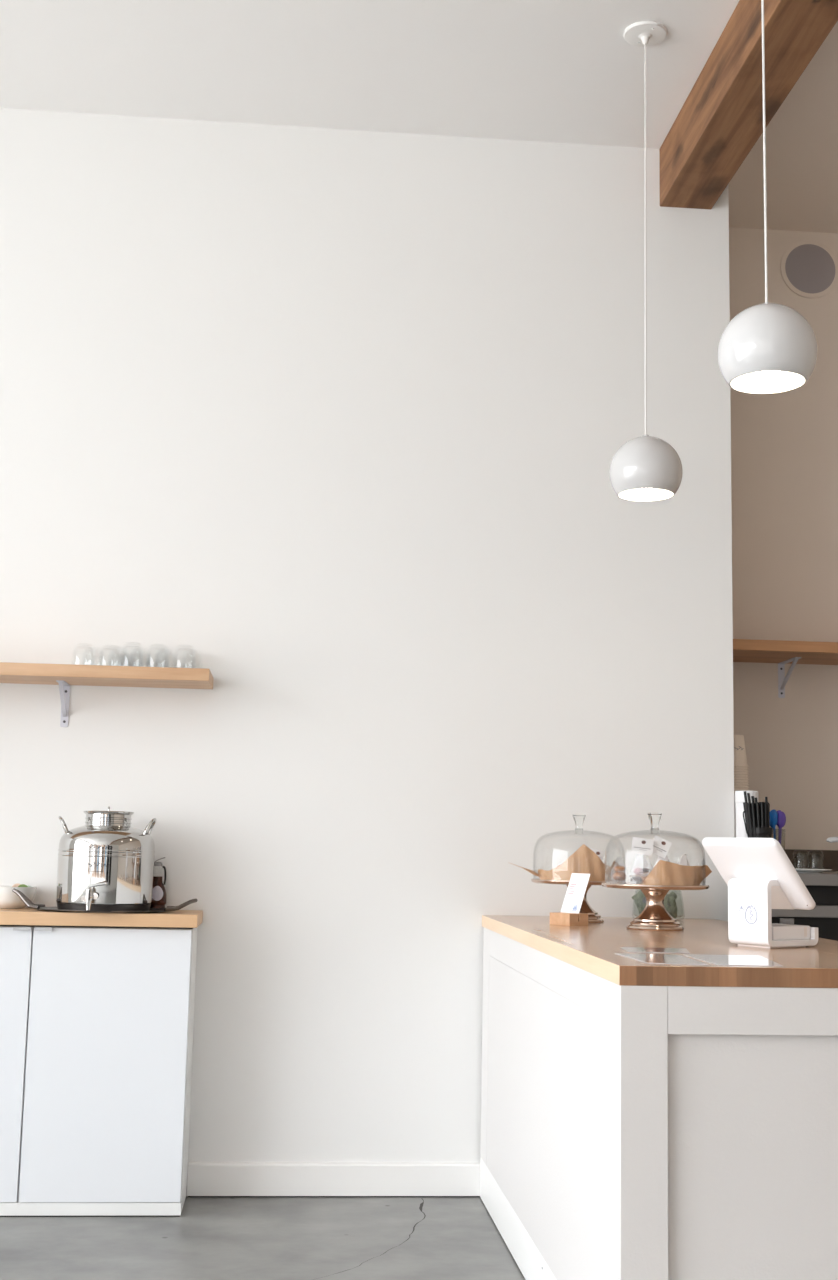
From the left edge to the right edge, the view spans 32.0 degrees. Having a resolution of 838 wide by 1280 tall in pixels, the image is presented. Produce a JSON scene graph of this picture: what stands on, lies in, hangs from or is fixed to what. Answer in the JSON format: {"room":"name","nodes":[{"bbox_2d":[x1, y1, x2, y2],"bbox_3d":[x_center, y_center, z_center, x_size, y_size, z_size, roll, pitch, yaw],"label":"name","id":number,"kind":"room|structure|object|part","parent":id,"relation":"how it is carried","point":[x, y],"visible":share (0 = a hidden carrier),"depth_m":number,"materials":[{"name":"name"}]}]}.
{"room":"cafe","nodes":[
{"label":"cafe","id":0,"kind":"room"},
{"bbox_2d":[0,1196,524,1279],"bbox_3d":[-0.116,1.369,0.828,10.800,0.201,9.629,2,-8,-5],"label":"floor","id":1,"kind":"structure","parent":0,"point":[212,1238],"depth_m":4.21,"materials":[{"name":"concrete"}]},
{"bbox_2d":[0,925,197,1216],"bbox_3d":[-1.225,1.338,4.628,0.990,0.874,0.276,2,-8,-5],"label":"base cabinet","id":2,"kind":"object","parent":1,"relation":"on","point":[97,1022],"visible":0.92,"depth_m":4.52,"materials":[{"name":"white wood"}]},
{"bbox_3d":[-1.460,1.297,4.495,0.490,0.823,0.018,2,-8,-5],"label":"door","id":3,"kind":"part","parent":2,"relation":"part of","materials":[{"name":"white wood"}]},
{"bbox_3d":[-1.236,0.899,4.557,0.053,0.011,0.017,2,-8,-5],"label":"handle","id":4,"kind":"part","parent":2,"relation":"part of","materials":[{"name":"white metal"}]},
{"bbox_3d":[-1.172,0.901,4.562,0.053,0.011,0.017,2,-8,-5],"label":"handle","id":5,"kind":"part","parent":2,"relation":"part of","materials":[{"name":"white metal"}]},
{"bbox_3d":[-1.217,0.911,4.701,0.982,0.007,0.214,2,-8,-5],"label":"rail","id":6,"kind":"part","parent":2,"relation":"part of","materials":[{"name":"black"}]},
{"bbox_2d":[0,907,202,927],"bbox_3d":[-1.220,0.884,4.682,1.030,0.041,0.298,2,-8,-5],"label":"countertop","id":7,"kind":"structure","parent":2,"relation":"on","point":[23,916],"depth_m":4.56,"materials":[{"name":"brown wood"}]},
{"bbox_2d":[0,885,35,908],"bbox_3d":[-1.327,0.834,4.743,0.165,0.070,0.165,2,-8,-5],"label":"serving bowl","id":8,"kind":"object","parent":7,"relation":"on","point":[9,899],"visible":0.83,"depth_m":4.68,"materials":[{"name":"white"}]},
{"bbox_2d":[12,888,197,912],"bbox_3d":[-1.003,0.833,4.674,0.586,0.067,0.284,2,-8,-5],"label":"serving tray","id":9,"kind":"object","parent":7,"relation":"on","point":[26,900],"visible":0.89,"depth_m":4.63,"materials":[{"name":"grey metal"}]},
{"bbox_3d":[-1.246,0.823,4.654,0.099,0.063,0.120,2,-8,-5],"label":"handle","id":10,"kind":"part","parent":9,"relation":"part of","materials":[{"name":"grey metal"}]},
{"bbox_3d":[-1.006,0.862,4.670,0.431,0.008,0.284,2,-8,-5],"label":"tray plate","id":11,"kind":"part","parent":9,"relation":"part of","materials":[{"name":"grey metal"}]},
{"bbox_2d":[56,807,156,912],"bbox_3d":[-1.002,0.700,4.689,0.310,0.329,0.310,-5,-10,39],"label":"dispenser","id":12,"kind":"object","parent":9,"relation":"on","point":[106,864],"visible":1,"depth_m":4.57,"materials":[{"name":"silver metal"}]},
{"bbox_3d":[-1.135,0.591,4.671,0.036,0.058,0.073,3,-8,-11],"label":"handle","id":13,"kind":"part","parent":12,"relation":"part of","materials":[{"name":"silver metal"}]},
{"bbox_2d":[81,882,107,909],"bbox_3d":[-0.999,0.788,4.505,0.082,0.088,0.048,2,-8,-5],"label":"tap","id":14,"kind":"object","parent":12,"relation":"on","point":[94,895],"depth_m":4.53,"materials":[{"name":"silver metal"}]},
{"bbox_3d":[-1.000,0.558,4.713,0.161,0.010,0.161,2,-8,-5],"label":"lid","id":15,"kind":"part","parent":12,"relation":"part of","materials":[{"name":"silver metal"}]},
{"bbox_3d":[-0.862,0.600,4.695,0.036,0.058,0.073,1,-8,1],"label":"handle","id":16,"kind":"part","parent":12,"relation":"part of","materials":[{"name":"silver metal"}]},
{"bbox_2d":[150,857,166,908],"bbox_3d":[-0.865,0.804,4.832,0.065,0.174,0.066,3,-8,-13],"label":"bottle","id":17,"kind":"object","parent":9,"relation":"on","point":[159,896],"visible":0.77,"depth_m":4.81,"materials":[{"name":"black glass"}]},
{"bbox_3d":[-0.865,0.827,4.829,0.065,0.093,0.065,3,-8,-13],"label":"glass","id":18,"kind":"part","parent":17,"relation":"part of","materials":[{"name":"brown glass"}]},
{"bbox_3d":[-0.763,0.849,4.694,0.103,0.040,0.120,2,-8,-5],"label":"handle","id":19,"kind":"part","parent":9,"relation":"part of","materials":[{"name":"grey metal"}]},
{"bbox_2d":[480,928,837,1279],"bbox_3d":[0.694,1.274,3.894,0.792,0.876,2.054,2,-8,-5],"label":"counter","id":20,"kind":"object","parent":1,"relation":"on","point":[628,1132],"depth_m":2.92,"materials":[{"name":"white paint"}]},
{"bbox_3d":[0.293,1.634,3.859,0.010,0.124,1.954,2,-8,-5],"label":"baseboard","id":21,"kind":"part","parent":20,"relation":"part of","materials":[{"name":"white paint"}]},
{"bbox_3d":[0.308,1.235,3.843,0.010,0.662,1.810,2,-8,-5],"label":"panel","id":22,"kind":"part","parent":20,"relation":"part of","materials":[{"name":"white paint"}]},
{"bbox_3d":[0.316,0.866,3.895,0.010,0.084,1.810,2,-8,-5],"label":"rail","id":23,"kind":"part","parent":20,"relation":"part of","materials":[{"name":"white paint"}]},
{"bbox_2d":[482,915,837,987],"bbox_3d":[0.705,0.822,3.965,0.802,0.039,2.072,2,-8,-5],"label":"countertop","id":24,"kind":"structure","parent":20,"relation":"on","point":[592,948],"depth_m":3.38,"materials":[{"name":"brown wood"}]},
{"bbox_2d":[550,912,587,925],"bbox_3d":[0.453,0.843,4.421,0.075,0.036,0.092,7,-10,-35],"label":"card holder","id":25,"kind":"object","parent":24,"relation":"on","point":[556,918],"visible":1,"depth_m":4.39,"materials":[{"name":"brown wood"}]},
{"bbox_2d":[561,873,589,913],"bbox_3d":[0.473,0.781,4.450,0.055,0.140,0.085,7,-10,-35],"label":"price card","id":26,"kind":"object","parent":25,"relation":"in","point":[578,882],"visible":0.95,"depth_m":4.45,"materials":[{"name":"white paper"}]},
{"bbox_2d":[531,878,626,922],"bbox_3d":[0.510,0.832,4.670,0.306,0.130,0.306,2,-8,-5],"label":"cake stand","id":27,"kind":"object","parent":24,"relation":"on","point":[593,916],"visible":0.41,"depth_m":4.61,"materials":[{"name":"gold metal"}]},
{"bbox_2d":[513,844,618,880],"bbox_3d":[0.462,0.706,4.645,0.347,0.117,0.160,0,-8,9],"label":"kraft paper","id":28,"kind":"object","parent":27,"relation":"on","point":[584,860],"visible":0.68,"depth_m":4.57,"materials":[{"name":"beige paper"}]},
{"bbox_2d":[590,848,603,860],"bbox_3d":[0.574,0.716,4.660,0.075,0.104,0.050,1,-8,-1],"label":"bag","id":29,"kind":"object","parent":28,"relation":"on","point":[600,853],"visible":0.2,"depth_m":4.64,"materials":[{"name":"white paper"}]},
{"bbox_2d":[533,814,624,880],"bbox_3d":[0.513,0.664,4.693,0.294,0.208,0.294,4,-8,-18],"label":"glass cloche","id":30,"kind":"object","parent":27,"relation":"on","point":[578,818],"visible":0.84,"depth_m":4.69,"materials":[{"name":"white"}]},
{"bbox_3d":[0.515,0.586,4.704,0.043,0.051,0.043,2,-8,-5],"label":"knob","id":31,"kind":"part","parent":30,"relation":"part of","materials":[{"name":"clear glass"}]},
{"bbox_3d":[0.511,0.774,4.678,0.306,0.014,0.306,2,-8,-5],"label":"plate","id":32,"kind":"part","parent":27,"relation":"part of","materials":[{"name":"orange metal"}]},
{"bbox_2d":[601,882,708,930],"bbox_3d":[0.693,0.783,4.298,0.315,0.130,0.315,2,-8,-5],"label":"cake stand","id":33,"kind":"object","parent":24,"relation":"on","point":[654,917],"visible":0.98,"depth_m":4.25,"materials":[{"name":"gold metal"}]},
{"bbox_2d":[613,866,626,880],"bbox_3d":[0.588,0.677,4.292,0.052,0.080,0.048,4,-8,-17],"label":"treat","id":34,"kind":"object","parent":33,"relation":"on","point":[619,875],"visible":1,"depth_m":4.28,"materials":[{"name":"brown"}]},
{"bbox_2d":[635,872,649,875],"bbox_3d":[0.669,0.684,4.375,0.072,0.092,0.053,0,-8,5],"label":"treat","id":35,"kind":"object","parent":33,"relation":"on","point":[646,873],"visible":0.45,"depth_m":4.35,"materials":[{"name":"white"}]},
{"bbox_3d":[0.694,0.726,4.306,0.315,0.014,0.315,2,-8,-5],"label":"plate","id":36,"kind":"part","parent":33,"relation":"part of","materials":[{"name":"orange metal"}]},
{"bbox_2d":[605,813,705,885],"bbox_3d":[0.697,0.615,4.321,0.294,0.208,0.294,-1,-8,16],"label":"glass cloche","id":37,"kind":"object","parent":33,"relation":"on","point":[654,818],"visible":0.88,"depth_m":4.32,"materials":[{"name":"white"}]},
{"bbox_3d":[0.698,0.537,4.332,0.043,0.051,0.043,2,-8,-5],"label":"knob","id":38,"kind":"part","parent":37,"relation":"part of","materials":[{"name":"clear glass"}]},
{"bbox_2d":[634,860,711,885],"bbox_3d":[0.751,0.679,4.260,0.275,0.075,0.124,7,-10,-37],"label":"kraft paper","id":39,"kind":"object","parent":33,"relation":"on","point":[667,873],"visible":0.88,"depth_m":4.19,"materials":[{"name":"beige paper"}]},
{"bbox_2d":[630,837,653,882],"bbox_3d":[0.641,0.640,4.233,0.070,0.138,0.060,3,-8,-11],"label":"bag","id":40,"kind":"object","parent":39,"relation":"on","point":[642,846],"visible":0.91,"depth_m":4.22,"materials":[{"name":"white paper"}]},
{"bbox_2d":[652,836,671,867],"bbox_3d":[0.701,0.641,4.250,0.069,0.144,0.058,0,-8,9],"label":"bag","id":41,"kind":"object","parent":39,"relation":"on","point":[661,846],"visible":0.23,"depth_m":4.23,"materials":[{"name":"white paper"}]},
{"bbox_2d":[677,854,687,865],"bbox_3d":[0.767,0.674,4.284,0.054,0.092,0.047,1,-8,3],"label":"treat","id":42,"kind":"object","parent":39,"relation":"on","point":[683,860],"visible":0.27,"depth_m":4.28,"materials":[{"name":"white"}]},
{"bbox_2d":[620,947,689,952],"bbox_3d":[0.550,0.715,3.374,0.156,0.001,0.151,1,-8,1],"label":"menu sheet","id":43,"kind":"object","parent":24,"relation":"on","point":[628,949],"visible":1,"depth_m":3.37,"materials":[{"name":"white paper"}]},
{"bbox_2d":[615,953,708,964],"bbox_3d":[0.516,0.677,3.105,0.139,0.001,0.290,2,-8,-5],"label":"menu sheet","id":44,"kind":"object","parent":24,"relation":"on","point":[647,958],"visible":1,"depth_m":3.09,"materials":[{"name":"white paper"}]},
{"bbox_2d":[683,954,782,965],"bbox_3d":[0.684,0.682,3.116,0.180,0.001,0.288,2,-8,-5],"label":"menu sheet","id":45,"kind":"object","parent":24,"relation":"on","point":[738,960],"visible":1,"depth_m":3.11,"materials":[{"name":"white paper"}]},
{"bbox_2d":[702,837,817,947],"bbox_3d":[0.862,0.624,3.619,0.223,0.264,0.245,7,-10,-35],"label":"terminal","id":46,"kind":"object","parent":24,"relation":"on","point":[759,876],"visible":1,"depth_m":3.56,"materials":[{"name":"white plastic"}]},
{"bbox_3d":[0.877,0.673,3.623,0.184,0.160,0.128,7,-10,-35],"label":"stand frame","id":47,"kind":"part","parent":46,"relation":"part of","materials":[{"name":"white plastic"}]},
{"bbox_3d":[0.801,0.874,4.898,0.143,0.122,0.143,9,-11,-42],"label":"jar","id":48,"kind":"object","parent":24,"relation":"on","visible":0},
{"bbox_2d":[631,890,645,907],"bbox_3d":[0.757,0.869,4.884,0.031,0.095,0.097,9,-11,-44],"label":"banknote","id":49,"kind":"object","parent":48,"relation":"in","point":[640,898],"visible":0.38,"depth_m":4.90,"materials":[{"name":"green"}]},
{"bbox_2d":[634,901,643,913],"bbox_3d":[0.770,0.886,4.897,0.098,0.081,0.032,-2,-8,20],"label":"banknote","id":50,"kind":"object","parent":48,"relation":"in","point":[640,908],"visible":0.16,"depth_m":4.91,"materials":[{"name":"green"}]},
{"bbox_2d":[664,895,677,916],"bbox_3d":[0.831,0.883,4.879,0.097,0.081,0.032,6,-9,-31],"label":"banknote","id":51,"kind":"object","parent":48,"relation":"in","point":[673,909],"visible":0.71,"depth_m":4.88,"materials":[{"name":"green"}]},
{"bbox_2d":[667,891,676,918],"bbox_3d":[0.844,0.890,4.893,0.036,0.098,0.093,-6,-11,40],"label":"banknote","id":52,"kind":"object","parent":48,"relation":"in","point":[672,893],"visible":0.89,"depth_m":4.89,"materials":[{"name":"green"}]},
{"bbox_3d":[0.793,0.748,2.946,0.601,0.093,0.019,2,-8,-5],"label":"rail","id":53,"kind":"part","parent":20,"relation":"part of","materials":[{"name":"white paint"}]},
{"bbox_2d":[772,849,837,940],"bbox_3d":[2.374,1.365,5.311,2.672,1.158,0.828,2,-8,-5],"label":"espresso machine","id":54,"kind":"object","parent":1,"relation":"on","point":[823,887],"depth_m":4.88,"materials":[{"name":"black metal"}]},
{"bbox_2d":[734,793,735,837],"bbox_3d":[1.149,0.693,5.279,0.079,0.276,0.079,2,-8,-5],"label":"canister","id":55,"kind":"object","parent":54,"relation":"on","point":[734,793],"visible":0.05,"depth_m":5.25,"materials":[{"name":"white plastic"}]},
{"bbox_3d":[1.153,0.499,5.306,0.087,0.115,0.087,2,-8,-5],"label":"paper cup","id":56,"kind":"object","parent":55,"relation":"on","visible":0},
{"bbox_2d":[734,788,748,790],"bbox_3d":[1.153,0.489,5.307,0.087,0.115,0.087,2,-8,-5],"label":"paper cup","id":57,"kind":"object","parent":56,"relation":"on","point":[743,789],"visible":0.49,"depth_m":5.26,"materials":[{"name":"beige paper"}]},
{"bbox_2d":[734,785,748,787],"bbox_3d":[1.153,0.480,5.309,0.087,0.115,0.087,2,-8,-5],"label":"paper cup","id":58,"kind":"object","parent":57,"relation":"on","point":[735,786],"visible":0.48,"depth_m":5.26,"materials":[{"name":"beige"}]},
{"bbox_2d":[734,782,748,785],"bbox_3d":[1.153,0.470,5.310,0.087,0.115,0.087,2,-8,-5],"label":"paper cup","id":59,"kind":"object","parent":58,"relation":"on","point":[735,783],"visible":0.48,"depth_m":5.26,"materials":[{"name":"beige paper"}]},
{"bbox_2d":[734,780,748,782],"bbox_3d":[1.153,0.461,5.311,0.087,0.115,0.087,2,-8,-5],"label":"paper cup","id":60,"kind":"object","parent":59,"relation":"on","point":[742,781],"visible":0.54,"depth_m":5.27,"materials":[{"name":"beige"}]},
{"bbox_2d":[734,777,748,779],"bbox_3d":[1.153,0.452,5.313,0.087,0.115,0.087,2,-8,-5],"label":"paper cup","id":61,"kind":"object","parent":60,"relation":"on","point":[735,778],"visible":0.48,"depth_m":5.27,"materials":[{"name":"beige paper"}]},
{"bbox_2d":[734,774,748,777],"bbox_3d":[1.154,0.442,5.314,0.087,0.115,0.087,2,-8,-5],"label":"paper cup","id":62,"kind":"object","parent":61,"relation":"on","point":[735,775],"visible":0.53,"depth_m":5.27,"materials":[{"name":"beige paper"}]},
{"bbox_2d":[734,772,748,774],"bbox_3d":[1.154,0.433,5.315,0.087,0.115,0.087,2,-8,-5],"label":"paper cup","id":63,"kind":"object","parent":62,"relation":"on","point":[740,773],"visible":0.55,"depth_m":5.27,"materials":[{"name":"beige paper"}]},
{"bbox_2d":[734,769,748,771],"bbox_3d":[1.154,0.423,5.317,0.087,0.115,0.087,2,-8,-5],"label":"paper cup","id":64,"kind":"object","parent":63,"relation":"on","point":[735,770],"visible":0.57,"depth_m":5.27,"materials":[{"name":"beige paper"}]},
{"bbox_2d":[734,767,748,769],"bbox_3d":[1.154,0.414,5.318,0.087,0.115,0.087,2,-8,-5],"label":"paper cup","id":65,"kind":"object","parent":64,"relation":"on","point":[746,768],"visible":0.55,"depth_m":5.27,"materials":[{"name":"beige paper"}]},
{"bbox_2d":[734,735,748,766],"bbox_3d":[1.155,0.405,5.319,0.087,0.115,0.087,2,-8,-5],"label":"paper cup","id":66,"kind":"object","parent":65,"relation":"on","point":[740,759],"visible":0.66,"depth_m":5.29,"materials":[{"name":"beige paper"}]},
{"bbox_2d":[735,791,758,837],"bbox_3d":[1.129,0.658,5.034,0.079,0.276,0.079,2,-8,-5],"label":"canister","id":67,"kind":"object","parent":54,"relation":"on","point":[739,795],"visible":0.4,"depth_m":5.02,"materials":[{"name":"white plastic"}]},
{"bbox_3d":[1.131,0.542,5.050,0.079,0.041,0.079,2,-8,-5],"label":"lid","id":68,"kind":"part","parent":67,"relation":"part of","materials":[{"name":"white plastic"}]},
{"bbox_2d":[743,810,772,837],"bbox_3d":[1.148,0.681,4.947,0.093,0.205,0.081,-2,-9,20],"label":"holder","id":69,"kind":"object","parent":54,"relation":"on","point":[765,832],"visible":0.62,"depth_m":4.92,"materials":[{"name":"black plastic"}]},
{"bbox_2d":[743,802,748,837],"bbox_3d":[1.116,0.664,4.950,0.038,0.228,0.009,1,-8,1],"label":"straw","id":70,"kind":"object","parent":69,"relation":"in","point":[743,802],"visible":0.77,"depth_m":4.96,"materials":[{"name":"black plastic"}]},
{"bbox_3d":[1.107,0.620,4.940,0.032,0.087,0.009,5,-9,-24],"label":"wire handle","id":71,"kind":"part","parent":69,"relation":"part of","materials":[{"name":"black metal"}]},
{"bbox_2d":[744,791,750,837],"bbox_3d":[1.116,0.643,4.934,0.042,0.265,0.009,2,-8,-5],"label":"straw","id":72,"kind":"object","parent":69,"relation":"in","point":[745,794],"visible":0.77,"depth_m":4.94,"materials":[{"name":"black plastic"}]},
{"bbox_2d":[747,804,752,837],"bbox_3d":[1.123,0.663,4.927,0.036,0.223,0.009,4,-9,-21],"label":"straw","id":73,"kind":"object","parent":69,"relation":"in","point":[748,805],"visible":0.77,"depth_m":4.93,"materials":[{"name":"black plastic"}]},
{"bbox_2d":[747,793,753,837],"bbox_3d":[1.127,0.645,4.930,0.041,0.259,0.009,2,-8,-5],"label":"straw","id":74,"kind":"object","parent":69,"relation":"in","point":[748,794],"visible":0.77,"depth_m":4.94,"materials":[{"name":"black plastic"}]},
{"bbox_2d":[751,802,756,837],"bbox_3d":[1.132,0.660,4.919,0.034,0.226,0.009,6,-10,-33],"label":"straw","id":75,"kind":"object","parent":69,"relation":"in","point":[752,803],"visible":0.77,"depth_m":4.92,"materials":[{"name":"black plastic"}]},
{"bbox_2d":[751,796,756,826],"bbox_3d":[1.139,0.650,4.927,0.040,0.249,0.009,2,-8,-5],"label":"straw","id":76,"kind":"object","parent":69,"relation":"in","point":[752,797],"visible":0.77,"depth_m":4.93,"materials":[{"name":"black plastic"}]},
{"bbox_2d":[756,802,759,837],"bbox_3d":[1.144,0.660,4.916,0.009,0.227,0.030,-7,-11,44],"label":"straw","id":77,"kind":"object","parent":69,"relation":"in","point":[757,803],"visible":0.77,"depth_m":4.92,"materials":[{"name":"black plastic"}]},
{"bbox_2d":[761,803,763,826],"bbox_3d":[1.156,0.660,4.916,0.009,0.226,0.026,-3,-9,30],"label":"straw","id":78,"kind":"object","parent":69,"relation":"in","point":[762,811],"visible":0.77,"depth_m":4.92,"materials":[{"name":"black plastic"}]},
{"bbox_2d":[753,827,772,837],"bbox_3d":[1.153,0.708,4.941,0.081,0.150,0.081,2,-8,-5],"label":"cup","id":79,"kind":"object","parent":69,"relation":"on","point":[765,832],"depth_m":4.91,"materials":[{"name":"black plastic"}]},
{"bbox_2d":[764,803,766,826],"bbox_3d":[1.168,0.662,4.922,0.009,0.224,0.022,-1,-8,13],"label":"straw","id":80,"kind":"object","parent":69,"relation":"in","point":[765,804],"visible":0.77,"depth_m":4.93,"materials":[{"name":"black plastic"}]},
{"bbox_2d":[767,803,768,826],"bbox_3d":[1.176,0.663,4.931,0.009,0.226,0.017,2,-8,-9],"label":"straw","id":81,"kind":"object","parent":69,"relation":"in","point":[767,803],"visible":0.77,"depth_m":4.93,"materials":[{"name":"black plastic"}]},
{"bbox_3d":[2.416,0.944,4.994,2.672,0.039,0.080,2,-8,-5],"label":"steel rail","id":82,"kind":"part","parent":54,"relation":"part of","materials":[{"name":"grey"}]},
{"bbox_2d":[795,868,831,872],"bbox_3d":[1.324,0.785,4.973,0.156,0.014,0.156,2,-8,-5],"label":"saucer","id":83,"kind":"object","parent":54,"relation":"on","point":[799,870],"visible":0.72,"depth_m":4.92,"materials":[{"name":"white"}]},
{"bbox_3d":[2.392,0.944,5.377,2.632,0.064,0.779,2,-8,-5],"label":"drawer","id":84,"kind":"part","parent":54,"relation":"part of","materials":[{"name":"black metal"}]},
{"bbox_2d":[826,837,837,842],"bbox_3d":[1.559,0.747,5.071,0.312,0.127,0.052,3,-8,-11],"label":"faucet","id":85,"kind":"object","parent":54,"relation":"on","point":[830,839],"visible":1,"depth_m":5.04,"materials":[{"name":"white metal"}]},
{"bbox_3d":[1.238,0.727,5.054,0.056,0.148,0.056,2,-8,-5],"label":"clear cup","id":86,"kind":"object","parent":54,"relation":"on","visible":0},
{"bbox_2d":[770,809,777,838],"bbox_3d":[1.224,0.690,5.040,0.038,0.211,0.020,4,-8,-19],"label":"plastic spoon","id":87,"kind":"object","parent":86,"relation":"in","point":[773,813],"visible":0.81,"depth_m":5.04,"materials":[{"name":"blue plastic"}]},
{"bbox_2d":[777,811,785,844],"bbox_3d":[1.249,0.694,5.045,0.038,0.205,0.020,0,-8,9],"label":"plastic spoon","id":88,"kind":"object","parent":86,"relation":"in","point":[781,815],"visible":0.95,"depth_m":5.05,"materials":[{"name":"purple plastic"}]},
{"bbox_2d":[0,108,734,1195],"bbox_3d":[-2.388,-0.025,5.275,6.946,3.706,0.831,2,-8,-5],"label":"wall","id":89,"kind":"structure","parent":0,"point":[338,419],"depth_m":5.09,"materials":[{"name":"white paint"}]},
{"bbox_2d":[56,680,69,726],"bbox_3d":[-1.185,0.211,4.856,0.026,0.144,0.145,2,-8,-5],"label":"shelf bracket","id":90,"kind":"object","parent":89,"relation":"attached to","point":[64,687],"visible":1,"depth_m":4.92,"materials":[{"name":"grey metal"}]},
{"bbox_3d":[-1.183,0.144,4.865,0.026,0.003,0.145,2,-8,-5],"label":"shelf leg","id":91,"kind":"part","parent":90,"relation":"part of","materials":[{"name":"grey metal"}]},
{"bbox_3d":[-1.191,0.222,4.926,0.026,0.142,0.003,2,-8,-5],"label":"wall leg","id":92,"kind":"part","parent":90,"relation":"part of","materials":[{"name":"grey metal"}]},
{"bbox_2d":[0,662,212,688],"bbox_3d":[-1.428,0.106,4.790,1.484,0.040,0.261,2,-8,-5],"label":"wall shelf","id":93,"kind":"object","parent":89,"relation":"attached to","point":[17,673],"visible":1,"depth_m":4.71,"materials":[{"name":"brown wood"}]},
{"bbox_2d":[187,1162,479,1195],"bbox_3d":[-0.274,1.765,4.788,0.958,0.103,0.016,2,-8,-5],"label":"baseboard","id":94,"kind":"structure","parent":89,"relation":"attached to","point":[204,1178],"depth_m":4.78,"materials":[{"name":"white paint"}]},
{"bbox_2d":[188,1196,479,1196],"bbox_3d":[-0.273,1.818,4.783,0.954,0.005,0.008,2,-8,-5],"label":"trim","id":95,"kind":"structure","parent":89,"relation":"attached to","point":[188,1196],"depth_m":4.78,"materials":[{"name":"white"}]},
{"bbox_2d":[0,0,837,232],"bbox_3d":[-0.036,-2.473,1.368,10.800,0.150,9.629,2,-8,-5],"label":"ceiling","id":96,"kind":"structure","parent":0,"point":[556,71],"depth_m":4.90,"materials":[{"name":"white paint"}]},
{"bbox_2d":[609,21,682,501],"bbox_3d":[0.701,-1.181,4.527,0.220,1.499,0.220,5,-9,-27],"label":"pendant lamp","id":97,"kind":"object","parent":96,"relation":"hanging from","point":[645,467],"visible":1,"depth_m":4.38,"materials":[{"name":"white metal"}]},
{"bbox_3d":[0.703,-1.254,4.537,0.005,1.281,0.006,2,-8,-5],"label":"cord","id":98,"kind":"part","parent":97,"relation":"part of","materials":[{"name":"white plastic"}]},
{"bbox_3d":[0.688,-0.527,4.435,0.220,0.179,0.220,2,-8,-5],"label":"lamp shade","id":99,"kind":"part","parent":97,"relation":"part of","materials":[{"name":"white metal"}]},
{"bbox_2d":[660,0,837,208],"bbox_3d":[1.366,-2.295,1.161,0.195,0.243,8.618,2,-8,-5],"label":"ceiling beam","id":100,"kind":"structure","parent":96,"relation":"attached to","point":[719,122],"depth_m":4.63,"materials":[{"name":"brown wood"}]},
{"bbox_2d":[718,0,817,393],"bbox_3d":[0.801,-1.329,3.399,0.220,1.514,0.220,2,-8,-2],"label":"pendant lamp","id":101,"kind":"object","parent":96,"relation":"hanging from","point":[767,347],"visible":1,"depth_m":3.23,"materials":[{"name":"white metal"}]},
{"bbox_3d":[0.802,-1.403,3.410,0.005,1.296,0.006,2,-8,-5],"label":"cord","id":102,"kind":"part","parent":101,"relation":"part of","materials":[{"name":"white plastic"}]},
{"bbox_3d":[0.786,-0.632,3.301,0.062,0.077,0.062,2,-8,-5],"label":"bulb","id":103,"kind":"part","parent":101,"relation":"part of","materials":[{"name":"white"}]},
{"bbox_3d":[0.787,-0.668,3.306,0.220,0.179,0.220,2,-8,-5],"label":"lamp shade","id":104,"kind":"part","parent":101,"relation":"part of","materials":[{"name":"white metal"}]},
{"bbox_2d":[729,227,837,849],"bbox_3d":[2.961,0.194,6.048,3.854,3.706,0.200,2,-8,-5],"label":"wall","id":105,"kind":"structure","parent":0,"point":[784,445],"depth_m":5.89,"materials":[{"name":"beige paint"}]},
{"bbox_2d":[733,639,837,664],"bbox_3d":[2.091,0.070,5.709,2.054,0.041,0.349,2,-8,-5],"label":"wall shelf","id":106,"kind":"object","parent":105,"relation":"attached to","point":[744,650],"visible":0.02,"depth_m":5.49,"materials":[{"name":"brown wood"}]},
{"bbox_2d":[778,657,800,697],"bbox_3d":[1.449,0.146,5.715,0.026,0.141,0.200,2,-8,-5],"label":"shelf bracket","id":107,"kind":"object","parent":105,"relation":"attached to","point":[782,680],"visible":1,"depth_m":5.80,"materials":[{"name":"grey metal"}]},
{"bbox_3d":[1.440,0.161,5.812,0.026,0.138,0.003,2,-8,-5],"label":"wall leg","id":108,"kind":"part","parent":107,"relation":"part of","materials":[{"name":"grey metal"}]},
{"bbox_3d":[1.450,0.081,5.725,0.026,0.003,0.200,2,-8,-5],"label":"shelf leg","id":109,"kind":"part","parent":107,"relation":"part of","materials":[{"name":"grey metal"}]},
{"bbox_2d":[780,240,837,297],"bbox_3d":[1.621,-1.537,6.061,0.250,0.250,0.010,2,-8,-5],"label":"wall speaker","id":110,"kind":"object","parent":105,"relation":"attached to","point":[809,268],"visible":1,"depth_m":6.06,"materials":[{"name":"beige"}]}
]}

